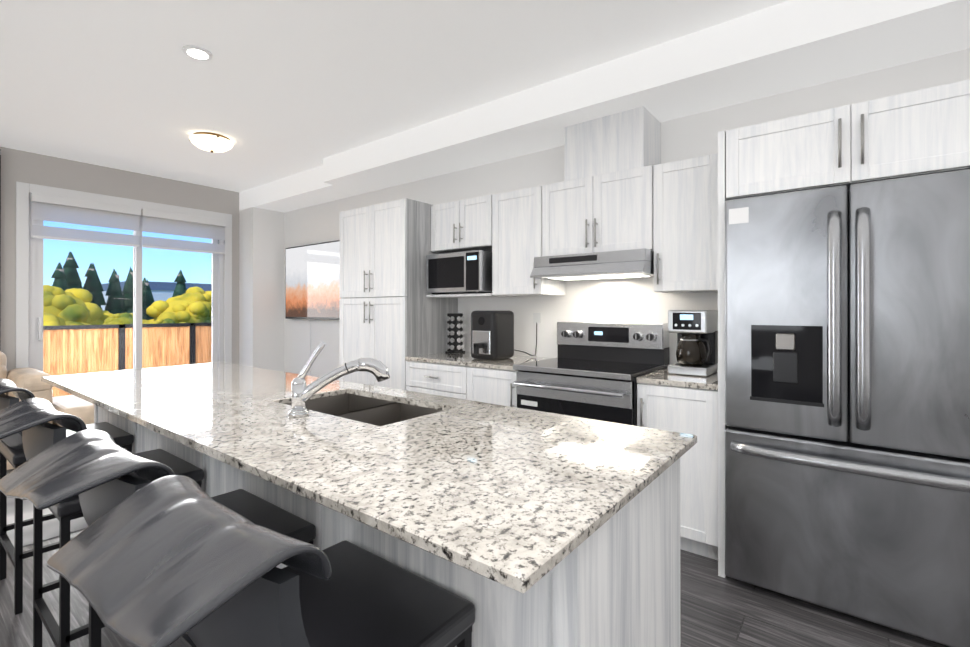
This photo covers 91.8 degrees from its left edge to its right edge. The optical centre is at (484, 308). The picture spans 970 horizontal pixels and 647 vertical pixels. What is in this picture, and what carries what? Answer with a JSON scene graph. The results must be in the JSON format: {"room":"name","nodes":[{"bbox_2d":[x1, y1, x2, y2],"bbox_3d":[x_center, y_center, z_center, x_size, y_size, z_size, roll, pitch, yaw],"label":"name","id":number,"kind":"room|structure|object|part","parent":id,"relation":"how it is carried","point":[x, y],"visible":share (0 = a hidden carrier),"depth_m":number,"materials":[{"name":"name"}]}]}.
{"room":"kitchen","nodes":[
{"label":"kitchen","id":0,"kind":"room"},
{"bbox_2d":[0,147,238,371],"bbox_3d":[-5.084,-0.090,3.389,0.120,2.740,7.200,0,0,38],"label":"wall","id":1,"kind":"structure","parent":0,"point":[31,168],"depth_m":4.66,"materials":[{"name":"grey paint"}]},
{"bbox_2d":[0,149,0,259],"bbox_3d":[-5.059,-0.085,3.245,0.093,2.670,2.403,0,0,38],"label":"curtain","id":2,"kind":"object","parent":1,"relation":"attached to","point":[0,204],"visible":0.98,"depth_m":4.18,"materials":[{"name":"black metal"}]},
{"bbox_2d":[16,182,231,367],"bbox_3d":[-3.708,0.061,5.049,0.018,2.445,1.900,0,0,38],"label":"door frame","id":3,"kind":"structure","parent":1,"relation":"attached to","point":[23,190],"depth_m":4.43,"materials":[{"name":"white"}]},
{"bbox_2d":[29,193,223,395],"bbox_3d":[-3.751,0.104,5.082,0.130,2.360,1.730,0,0,38],"label":"sliding glass door","id":4,"kind":"structure","parent":1,"relation":"in","point":[36,288],"depth_m":5.06,"materials":[{"name":"white plastic"}]},
{"bbox_3d":[-4.196,0.192,4.434,0.040,0.220,0.024,0,0,38],"label":"handle","id":5,"kind":"part","parent":4,"relation":"part of","materials":[{"name":"white"}]},
{"bbox_2d":[31,192,225,253],"bbox_3d":[-3.678,-0.864,5.027,0.055,0.415,1.710,0,0,38],"label":"window blind","id":6,"kind":"object","parent":4,"relation":"attached to","point":[46,207],"visible":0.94,"depth_m":4.88,"materials":[{"name":"white fabric"}]},
{"bbox_2d":[0,0,787,191],"bbox_3d":[-1.351,-1.515,0.495,9.570,0.100,7.400,0,0,38],"label":"ceiling","id":7,"kind":"structure","parent":0,"point":[273,90],"depth_m":2.84,"materials":[{"name":"white paint"}]},
{"bbox_2d":[182,45,212,60],"bbox_3d":[-1.637,-1.454,2.679,0.149,0.013,0.149,0,0,32],"label":"recessed light","id":8,"kind":"object","parent":7,"relation":"in","point":[197,53],"visible":0.98,"depth_m":2.65,"materials":[{"name":"white plastic"}]},
{"bbox_2d":[189,132,233,152],"bbox_3d":[-2.330,-1.396,4.014,0.337,0.124,0.330,0,0,38],"label":"dome ceiling light","id":9,"kind":"object","parent":7,"relation":"attached to","point":[210,142],"visible":1,"depth_m":3.93,"materials":[{"name":"white glass"}]},
{"bbox_2d":[239,0,969,211],"bbox_3d":[0.705,-1.345,3.126,9.349,0.229,0.519,0,0,38],"label":"bulkhead","id":10,"kind":"object","parent":7,"relation":"attached to","point":[787,46],"depth_m":2.67,"materials":[{"name":"white paint"}]},
{"bbox_2d":[0,530,948,646],"bbox_3d":[-1.351,1.325,0.489,9.570,0.100,7.400,0,0,38],"label":"floor","id":11,"kind":"structure","parent":0,"point":[716,610],"depth_m":1.94,"materials":[{"name":"grey wood"}]},
{"bbox_2d":[7,469,87,547],"bbox_3d":[-3.901,1.276,2.627,2.380,0.006,4.250,0,0,38],"label":"rug","id":12,"kind":"object","parent":11,"relation":"on","point":[51,529],"depth_m":2.77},
{"bbox_2d":[0,351,52,469],"bbox_3d":[-4.488,0.812,3.153,0.790,0.924,2.280,0,0,38],"label":"sofa","id":13,"kind":"object","parent":12,"relation":"on","point":[28,378],"visible":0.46,"depth_m":3.77,"materials":[{"name":"beige fabric"}]},
{"bbox_2d":[53,395,93,426],"bbox_3d":[-3.475,1.044,4.367,0.840,0.464,0.850,0,0,38],"label":"ottoman","id":14,"kind":"object","parent":12,"relation":"on","point":[82,409],"visible":0.02,"depth_m":3.93,"materials":[{"name":"beige fabric"}]},
{"bbox_2d":[0,378,133,614],"bbox_3d":[-2.055,0.804,2.185,0.508,0.947,0.587,0,0,38],"label":"bar stool","id":15,"kind":"object","parent":11,"relation":"on","point":[11,450],"visible":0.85,"depth_m":2.04,"materials":[{"name":"black metal"}]},
{"bbox_3d":[-2.004,0.633,2.251,0.450,0.045,0.420,0,0,38],"label":"seat","id":16,"kind":"part","parent":15,"relation":"part of","materials":[{"name":"black leather"}]},
{"bbox_2d":[0,398,203,646],"bbox_3d":[-1.424,0.803,1.695,0.507,0.947,0.587,0,0,38],"label":"bar stool","id":17,"kind":"object","parent":11,"relation":"on","point":[30,418],"visible":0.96,"depth_m":1.52,"materials":[{"name":"black leather"}]},
{"bbox_3d":[-1.372,0.965,1.760,0.434,0.622,0.404,0,0,38],"label":"frame","id":18,"kind":"part","parent":17,"relation":"part of","materials":[{"name":"black metal"}]},
{"bbox_3d":[-1.372,0.632,1.760,0.450,0.045,0.420,0,0,38],"label":"seat","id":19,"kind":"part","parent":17,"relation":"part of","materials":[{"name":"black leather"}]},
{"bbox_2d":[0,429,315,646],"bbox_3d":[-0.831,0.802,1.234,0.508,0.947,0.587,0,0,38],"label":"bar stool","id":20,"kind":"object","parent":11,"relation":"on","point":[93,469],"visible":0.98,"depth_m":1.08,"materials":[{"name":"black leather"}]},
{"bbox_3d":[-0.780,0.965,1.300,0.434,0.622,0.404,0,0,38],"label":"frame","id":21,"kind":"part","parent":20,"relation":"part of","materials":[{"name":"black metal"}]},
{"bbox_3d":[-0.780,0.631,1.300,0.450,0.045,0.420,0,0,38],"label":"seat","id":22,"kind":"part","parent":20,"relation":"part of","materials":[{"name":"black leather"}]},
{"bbox_2d":[46,475,474,646],"bbox_3d":[-0.373,0.801,0.879,0.506,0.947,0.587,0,0,38],"label":"bar stool","id":23,"kind":"object","parent":11,"relation":"on","point":[175,561],"visible":1,"depth_m":0.71,"materials":[{"name":"black leather"}]},
{"bbox_3d":[-0.322,0.964,0.944,0.434,0.622,0.404,0,0,38],"label":"frame","id":24,"kind":"part","parent":23,"relation":"part of","materials":[{"name":"black metal"}]},
{"bbox_3d":[-0.322,0.630,0.945,0.450,0.045,0.420,0,0,38],"label":"seat","id":25,"kind":"part","parent":23,"relation":"part of","materials":[{"name":"black leather"}]},
{"bbox_2d":[239,206,283,371],"bbox_3d":[-2.814,0.025,5.930,0.349,2.520,0.398,0,0,38],"label":"column","id":26,"kind":"structure","parent":11,"relation":"on","point":[261,287],"depth_m":5.80,"materials":[{"name":"white paint"}]},
{"bbox_2d":[94,405,680,646],"bbox_3d":[-0.839,0.837,2.047,3.071,0.880,0.681,0,0,38],"label":"kitchen island","id":27,"kind":"object","parent":11,"relation":"on","point":[622,589],"depth_m":1.06,"materials":[{"name":"wood"}]},
{"bbox_2d":[41,362,696,600],"bbox_3d":[-0.902,0.385,1.976,3.141,0.024,0.932,0,0,38],"label":"island countertop","id":28,"kind":"structure","parent":27,"relation":"on","point":[502,496],"depth_m":1.18,"materials":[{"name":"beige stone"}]},
{"bbox_2d":[285,341,389,416],"bbox_3d":[-0.513,0.243,1.661,0.258,0.257,0.267,0,0,38],"label":"faucet","id":29,"kind":"object","parent":28,"relation":"on","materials":[{"name":"silver metal"}]},
{"bbox_2d":[285,393,448,424],"bbox_3d":[-0.484,0.491,1.840,0.691,0.212,0.390,0,0,38],"label":"sink","id":30,"kind":"object","parent":28,"relation":"in","point":[380,410],"depth_m":1.93,"materials":[{"name":"grey metal"}]},
{"bbox_2d":[339,198,457,389],"bbox_3d":[-0.786,0.206,4.185,0.863,2.149,0.666,0,0,38],"label":"pantry cabinet","id":31,"kind":"object","parent":11,"relation":"on","point":[392,316],"visible":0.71,"depth_m":3.88,"materials":[{"name":"white wood"}]},
{"bbox_3d":[-0.979,-0.099,3.938,0.082,0.440,0.038,0,0,38],"label":"handle","id":32,"kind":"part","parent":31,"relation":"part of","materials":[{"name":"silver metal"}]},
{"bbox_2d":[406,361,516,407],"bbox_3d":[-0.021,0.843,3.590,1.069,0.873,0.666,0,0,38],"label":"base cabinet","id":33,"kind":"object","parent":11,"relation":"on","point":[492,386],"visible":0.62,"depth_m":3.32,"materials":[{"name":"white wood"}]},
{"bbox_3d":[-0.131,0.570,3.279,0.793,0.180,0.038,0,0,38],"label":"handle","id":34,"kind":"part","parent":33,"relation":"part of","materials":[{"name":"silver metal"}]},
{"bbox_2d":[405,352,717,390],"bbox_3d":[0.454,0.390,3.242,2.247,0.030,0.634,0,0,38],"label":"countertop","id":35,"kind":"structure","parent":33,"relation":"on","point":[665,378],"depth_m":3.15,"materials":[{"name":"stone"}]},
{"bbox_2d":[445,313,464,353],"bbox_3d":[-0.254,0.208,4.002,0.128,0.335,0.128,0,0,38],"label":"spice rack","id":36,"kind":"object","parent":35,"relation":"on","point":[455,333],"visible":1,"depth_m":3.96,"materials":[{"name":"black plastic"}]},
{"bbox_2d":[471,311,539,359],"bbox_3d":[0.132,0.195,3.557,0.345,0.360,0.532,0,0,38],"label":"air fryer","id":37,"kind":"object","parent":35,"relation":"on","point":[492,335],"visible":1,"depth_m":3.44,"materials":[{"name":"black plastic"}]},
{"bbox_3d":[0.326,0.201,3.618,0.114,0.331,0.199,0,0,38],"label":"cord","id":38,"kind":"part","parent":37,"relation":"part of","materials":[{"name":"black plastic"}]},
{"bbox_2d":[668,310,717,376],"bbox_3d":[1.222,0.191,2.731,0.229,0.365,0.306,0,0,38],"label":"coffee maker","id":39,"kind":"object","parent":35,"relation":"on","point":[696,331],"visible":0.98,"depth_m":2.64,"materials":[{"name":"silver metal"}]},
{"bbox_2d":[513,321,669,425],"bbox_3d":[0.674,0.687,2.990,0.760,1.184,0.728,0,0,38],"label":"stove","id":40,"kind":"object","parent":11,"relation":"on","point":[594,370],"visible":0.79,"depth_m":2.91,"materials":[{"name":"grey metal"}]},
{"bbox_2d":[637,383,717,559],"bbox_3d":[1.167,0.842,2.668,0.411,0.873,0.666,0,0,38],"label":"base cabinet","id":41,"kind":"object","parent":11,"relation":"on","point":[693,411],"visible":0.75,"depth_m":2.39,"materials":[{"name":"white wood"}]},
{"bbox_3d":[0.844,0.569,2.522,0.012,0.180,0.038,0,0,38],"label":"handle","id":42,"kind":"part","parent":41,"relation":"part of","materials":[{"name":"silver metal"}]},
{"bbox_2d":[725,169,969,646],"bbox_3d":[1.669,0.388,2.156,0.910,1.779,0.826,0,0,38],"label":"fridge","id":43,"kind":"object","parent":11,"relation":"on","point":[847,400],"visible":1,"depth_m":1.86,"materials":[{"name":"grey metal"}]},
{"bbox_2d":[284,48,969,379],"bbox_3d":[0.887,-0.090,3.376,9.570,2.740,0.100,0,0,38],"label":"wall","id":44,"kind":"structure","parent":0,"point":[637,300],"depth_m":3.52,"materials":[{"name":"white paint"}]},
{"bbox_2d":[285,240,340,375],"bbox_3d":[-1.864,0.139,5.409,1.550,1.790,0.053,0,0,38],"label":"painting","id":45,"kind":"object","parent":44,"relation":"attached to","point":[312,281],"visible":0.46,"depth_m":5.48,"materials":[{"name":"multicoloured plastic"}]},
{"bbox_2d":[431,195,489,252],"bbox_3d":[-0.095,-0.666,3.851,0.634,0.385,0.347,0,0,38],"label":"upper cabinet","id":46,"kind":"object","parent":44,"relation":"attached to","point":[461,225],"depth_m":3.70,"materials":[{"name":"white wood"}]},
{"bbox_2d":[426,250,491,294],"bbox_3d":[-0.134,-0.275,3.806,0.560,0.318,0.413,0,0,38],"label":"microwave","id":47,"kind":"object","parent":46,"relation":"in","point":[467,272],"visible":0.81,"depth_m":3.60,"materials":[{"name":"silver metal"}]},
{"bbox_2d":[490,184,564,296],"bbox_3d":[0.352,-0.477,3.504,0.492,0.755,0.347,0,0,38],"label":"upper cabinet","id":48,"kind":"object","parent":44,"relation":"attached to","point":[519,219],"depth_m":3.38,"materials":[{"name":"white wood"}]},
{"bbox_2d":[530,248,653,280],"bbox_3d":[0.752,-0.275,3.095,0.755,0.142,0.501,0,0,38],"label":"range hood","id":49,"kind":"object","parent":44,"relation":"attached to","point":[626,264],"visible":0.81,"depth_m":2.90,"materials":[{"name":"silver metal"}]},
{"bbox_2d":[550,162,653,255],"bbox_3d":[0.800,-0.601,3.157,0.759,0.507,0.347,0,0,38],"label":"upper cabinet","id":50,"kind":"object","parent":44,"relation":"attached to","point":[621,187],"depth_m":2.97,"materials":[{"name":"white wood"}]},
{"bbox_2d":[564,106,660,177],"bbox_3d":[0.847,-1.041,3.134,0.535,0.369,0.326,0,0,38],"label":"cover","id":51,"kind":"object","parent":44,"relation":"attached to","point":[630,137],"depth_m":2.99,"materials":[{"name":"white wood"}]},
{"bbox_2d":[654,153,717,292],"bbox_3d":[1.224,-0.476,2.827,0.430,0.754,0.347,0,0,38],"label":"upper cabinet","id":52,"kind":"object","parent":44,"relation":"attached to","point":[686,190],"depth_m":2.67,"materials":[{"name":"white wood"}]},
{"bbox_2d":[718,79,969,577],"bbox_3d":[1.715,0.215,2.199,1.010,2.124,0.736,0,0,38],"label":"upper cabinet","id":53,"kind":"object","parent":44,"relation":"attached to","point":[926,131],"visible":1,"depth_m":1.97,"materials":[{"name":"white wood"}]},
{"bbox_3d":[1.500,-0.682,1.926,0.085,0.200,0.038,0,0,38],"label":"handle","id":54,"kind":"part","parent":53,"relation":"part of","materials":[{"name":"silver metal"}]},
{"label":"outside","id":55,"kind":"structure","parent":0,"visible":0},
{"bbox_3d":[-4.865,1.439,5.242,1.810,0.190,7.000,0,0,38],"label":"floor","id":56,"kind":"structure","parent":55,"visible":0},
{"bbox_2d":[43,322,210,396],"bbox_3d":[-5.521,0.775,5.752,0.070,1.120,7.070,0,0,38],"label":"fence rail","id":57,"kind":"object","parent":56,"relation":"on","point":[115,359],"depth_m":6.40,"materials":[{"name":"brown wood"}]},
{"bbox_3d":[-63.675,4.924,53.416,153.650,0.100,160.000,0,0,38],"label":"ground","id":58,"kind":"structure","parent":55,"visible":0},
{"bbox_2d":[51,252,186,319],"bbox_3d":[-19.124,4.271,25.122,11.020,13.700,15.400,0,0,38],"label":"evergreen trees","id":59,"kind":"object","parent":58,"relation":"on","point":[114,296],"depth_m":23.10,"materials":[{"name":"green plant"}]},
{"bbox_2d":[43,285,211,325],"bbox_3d":[-12.135,1.943,18.084,7.067,5.730,11.177,0,0,38],"label":"tree","id":60,"kind":"object","parent":58,"relation":"on","point":[168,311],"depth_m":16.15,"materials":[{"name":"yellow plant"}]},
{"bbox_2d":[101,281,211,309],"bbox_3d":[-35.005,0.995,64.715,15.100,7.800,27.000,0,0,38],"label":"building","id":61,"kind":"structure","parent":58,"relation":"on","point":[155,288],"depth_m":52.15,"materials":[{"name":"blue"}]}
]}

